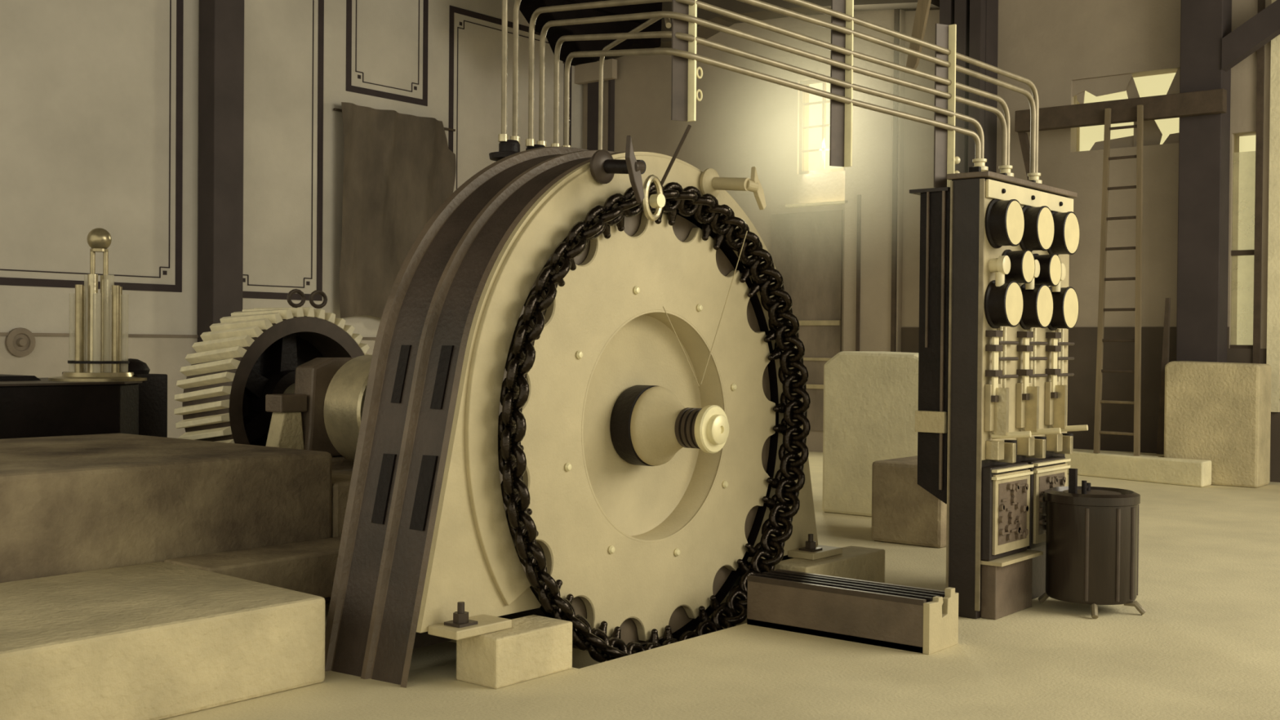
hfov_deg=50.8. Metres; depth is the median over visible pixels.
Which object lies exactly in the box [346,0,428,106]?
trim
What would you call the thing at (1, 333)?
trim
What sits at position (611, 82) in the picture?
trim
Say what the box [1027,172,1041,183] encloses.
bushing
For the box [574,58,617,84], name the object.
trim
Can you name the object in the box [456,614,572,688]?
block
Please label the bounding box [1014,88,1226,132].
cross beam
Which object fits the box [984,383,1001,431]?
switch
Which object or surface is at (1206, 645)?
floor
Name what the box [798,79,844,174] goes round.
window
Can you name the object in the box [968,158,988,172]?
bushing
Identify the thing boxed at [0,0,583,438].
wall
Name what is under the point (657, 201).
shackle
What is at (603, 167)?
guide
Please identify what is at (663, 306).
cord
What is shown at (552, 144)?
bushing
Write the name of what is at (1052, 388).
switch
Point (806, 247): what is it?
door
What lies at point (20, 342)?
wall socket
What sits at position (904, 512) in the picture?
stone block
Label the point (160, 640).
foundation slab
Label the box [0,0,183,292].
trim
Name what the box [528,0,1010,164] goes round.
conduit pipe
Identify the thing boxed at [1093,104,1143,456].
ladder
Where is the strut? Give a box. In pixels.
[906,0,931,69]
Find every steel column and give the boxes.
[197,0,244,342]
[939,0,998,173]
[1176,0,1231,362]
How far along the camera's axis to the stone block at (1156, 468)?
15.31 m
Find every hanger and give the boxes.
[671,0,702,121]
[829,0,853,167]
[933,23,959,187]
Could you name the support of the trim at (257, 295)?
attached to the wall at (85, 84)
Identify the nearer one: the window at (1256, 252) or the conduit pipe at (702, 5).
the conduit pipe at (702, 5)
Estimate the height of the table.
1.365 m
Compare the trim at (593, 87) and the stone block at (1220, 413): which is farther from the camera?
the trim at (593, 87)
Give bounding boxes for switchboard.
[946,170,1088,619]
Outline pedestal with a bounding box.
[265,357,354,456]
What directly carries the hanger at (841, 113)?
hanging from the ceiling
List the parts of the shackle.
rod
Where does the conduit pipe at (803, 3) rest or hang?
hanging from the hanger at (841, 113)
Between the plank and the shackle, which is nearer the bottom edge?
the plank
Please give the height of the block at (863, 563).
0.220 m
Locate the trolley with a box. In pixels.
[519,0,662,65]
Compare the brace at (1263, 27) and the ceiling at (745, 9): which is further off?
the ceiling at (745, 9)
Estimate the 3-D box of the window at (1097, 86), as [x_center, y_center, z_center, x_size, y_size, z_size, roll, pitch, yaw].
[6.024,-3.052,16.501,1.430,0.960,0.165,1,1,39]
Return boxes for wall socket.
[4,327,35,356]
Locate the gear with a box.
[173,288,370,446]
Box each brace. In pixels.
[1017,132,1030,180]
[1221,0,1279,71]
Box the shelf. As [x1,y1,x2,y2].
[980,549,1043,566]
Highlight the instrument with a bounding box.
[48,227,146,382]
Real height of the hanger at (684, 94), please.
5.400 m
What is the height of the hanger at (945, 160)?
0.920 m
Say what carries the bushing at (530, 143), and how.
on the bracket
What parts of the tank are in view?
lid lever, lid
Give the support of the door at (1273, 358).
in the wall at (742, 122)
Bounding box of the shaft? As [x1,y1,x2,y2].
[283,382,294,393]
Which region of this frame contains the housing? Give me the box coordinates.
[324,146,842,688]
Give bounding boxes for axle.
[323,355,372,462]
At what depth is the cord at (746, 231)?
7.21 m
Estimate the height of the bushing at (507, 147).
0.180 m
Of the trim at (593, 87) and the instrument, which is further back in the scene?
the trim at (593, 87)
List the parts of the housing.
casing, plate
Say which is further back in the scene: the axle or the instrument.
the instrument
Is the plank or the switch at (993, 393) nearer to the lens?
the switch at (993, 393)
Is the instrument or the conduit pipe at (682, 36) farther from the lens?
the instrument
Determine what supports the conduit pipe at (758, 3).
hanging from the hanger at (841, 113)
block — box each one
[0,433,332,603]
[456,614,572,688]
[773,545,884,582]
[822,351,918,516]
[871,455,946,548]
[1064,448,1211,487]
[1164,360,1271,488]
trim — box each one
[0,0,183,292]
[0,332,376,339]
[242,0,324,301]
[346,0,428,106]
[448,4,571,189]
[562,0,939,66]
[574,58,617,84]
[586,81,598,150]
[608,57,614,151]
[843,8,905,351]
[855,8,899,351]
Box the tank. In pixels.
[1038,468,1146,618]
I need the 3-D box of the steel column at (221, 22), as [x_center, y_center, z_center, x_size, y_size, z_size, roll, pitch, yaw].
[-5.134,-2.729,16.514,0.338,8.000,0.420,1,1,39]
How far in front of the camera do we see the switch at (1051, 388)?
8.10 m
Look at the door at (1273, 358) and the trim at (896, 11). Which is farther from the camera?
the trim at (896, 11)
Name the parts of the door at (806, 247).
rail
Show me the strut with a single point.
(922, 9)
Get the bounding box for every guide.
[589,135,646,203]
[699,166,766,209]
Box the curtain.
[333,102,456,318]
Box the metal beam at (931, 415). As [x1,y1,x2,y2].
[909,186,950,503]
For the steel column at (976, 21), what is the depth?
17.25 m
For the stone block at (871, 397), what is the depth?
11.91 m
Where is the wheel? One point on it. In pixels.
(646, 484)
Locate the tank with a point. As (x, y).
(1092, 532)
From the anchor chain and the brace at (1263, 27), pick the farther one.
the brace at (1263, 27)
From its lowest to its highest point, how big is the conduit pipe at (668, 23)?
0.807 m
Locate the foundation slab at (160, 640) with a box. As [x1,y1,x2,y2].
[0,561,324,719]
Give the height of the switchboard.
2.470 m
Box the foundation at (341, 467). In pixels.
[329,455,354,601]
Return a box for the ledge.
[163,536,341,597]
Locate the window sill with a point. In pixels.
(837, 202)
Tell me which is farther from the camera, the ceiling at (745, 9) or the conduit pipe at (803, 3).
the ceiling at (745, 9)
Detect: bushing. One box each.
[488,133,519,161]
[525,138,546,150]
[551,143,571,146]
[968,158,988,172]
[998,164,1013,177]
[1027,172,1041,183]
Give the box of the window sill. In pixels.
[785,200,848,208]
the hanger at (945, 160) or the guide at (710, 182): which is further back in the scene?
the hanger at (945, 160)
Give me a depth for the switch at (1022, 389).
7.77 m
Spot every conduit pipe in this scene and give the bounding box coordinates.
[501,0,1039,173]
[511,0,1035,176]
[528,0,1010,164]
[538,11,1007,168]
[553,31,984,158]
[563,47,981,162]
[597,17,671,150]
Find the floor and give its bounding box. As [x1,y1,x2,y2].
[161,451,1279,719]
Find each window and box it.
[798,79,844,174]
[1072,68,1179,150]
[1229,0,1265,363]
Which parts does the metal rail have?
rail, rail, rail, rail, rail, plate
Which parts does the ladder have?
rail, rail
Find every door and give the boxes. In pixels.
[770,209,842,431]
[1266,0,1279,412]
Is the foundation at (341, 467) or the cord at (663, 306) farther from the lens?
the foundation at (341, 467)
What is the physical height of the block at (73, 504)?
0.872 m
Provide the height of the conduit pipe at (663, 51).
0.656 m
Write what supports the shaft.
on the pedestal
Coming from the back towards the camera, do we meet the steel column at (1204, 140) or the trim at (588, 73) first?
the trim at (588, 73)
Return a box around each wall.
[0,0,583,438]
[582,0,1279,482]
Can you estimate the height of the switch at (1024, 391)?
0.400 m
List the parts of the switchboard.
contact blade, bus rod, plate, handle, plate, panel, rail, contact blade, bus rod, handle, plate, contact blade, bus rod, handle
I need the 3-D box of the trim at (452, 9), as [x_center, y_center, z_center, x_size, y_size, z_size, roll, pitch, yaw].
[-1.962,-2.989,20.712,0.022,4.380,2.660,1,1,39]
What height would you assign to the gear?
1.448 m
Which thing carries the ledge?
attached to the block at (73, 504)
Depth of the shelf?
7.55 m
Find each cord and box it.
[662,306,699,386]
[700,231,747,384]
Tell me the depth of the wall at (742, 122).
16.90 m
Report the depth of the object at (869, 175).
18.48 m
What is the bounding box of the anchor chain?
[497,182,810,662]
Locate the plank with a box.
[1156,297,1170,454]
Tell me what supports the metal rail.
on the floor
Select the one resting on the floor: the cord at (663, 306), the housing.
the housing
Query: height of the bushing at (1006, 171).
0.110 m
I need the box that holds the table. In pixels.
[0,358,167,439]
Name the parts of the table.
rail, casing, plate, domed lid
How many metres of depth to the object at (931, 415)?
7.62 m
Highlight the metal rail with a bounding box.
[746,568,958,654]
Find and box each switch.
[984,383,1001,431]
[985,329,1003,402]
[1015,382,1031,427]
[1016,330,1033,399]
[1044,332,1061,398]
[1044,381,1059,425]
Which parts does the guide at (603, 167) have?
finger plate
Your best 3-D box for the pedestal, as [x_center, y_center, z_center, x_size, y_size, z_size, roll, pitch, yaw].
[-2.045,0.302,8.748,0.260,0.635,0.894,1,1,39]
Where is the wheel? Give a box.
[497,208,786,644]
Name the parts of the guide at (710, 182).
finger plate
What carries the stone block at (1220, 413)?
on the floor
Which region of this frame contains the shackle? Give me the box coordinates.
[641,124,691,221]
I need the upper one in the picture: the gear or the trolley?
the trolley
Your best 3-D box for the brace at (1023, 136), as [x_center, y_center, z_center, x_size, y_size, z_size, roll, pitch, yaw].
[4.951,-1.994,16.765,0.500,1.700,0.100,1,1,39]
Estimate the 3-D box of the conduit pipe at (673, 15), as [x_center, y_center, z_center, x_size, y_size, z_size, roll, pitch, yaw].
[0.826,-1.533,7.251,2.767,0.798,1.347,0,1,-3]

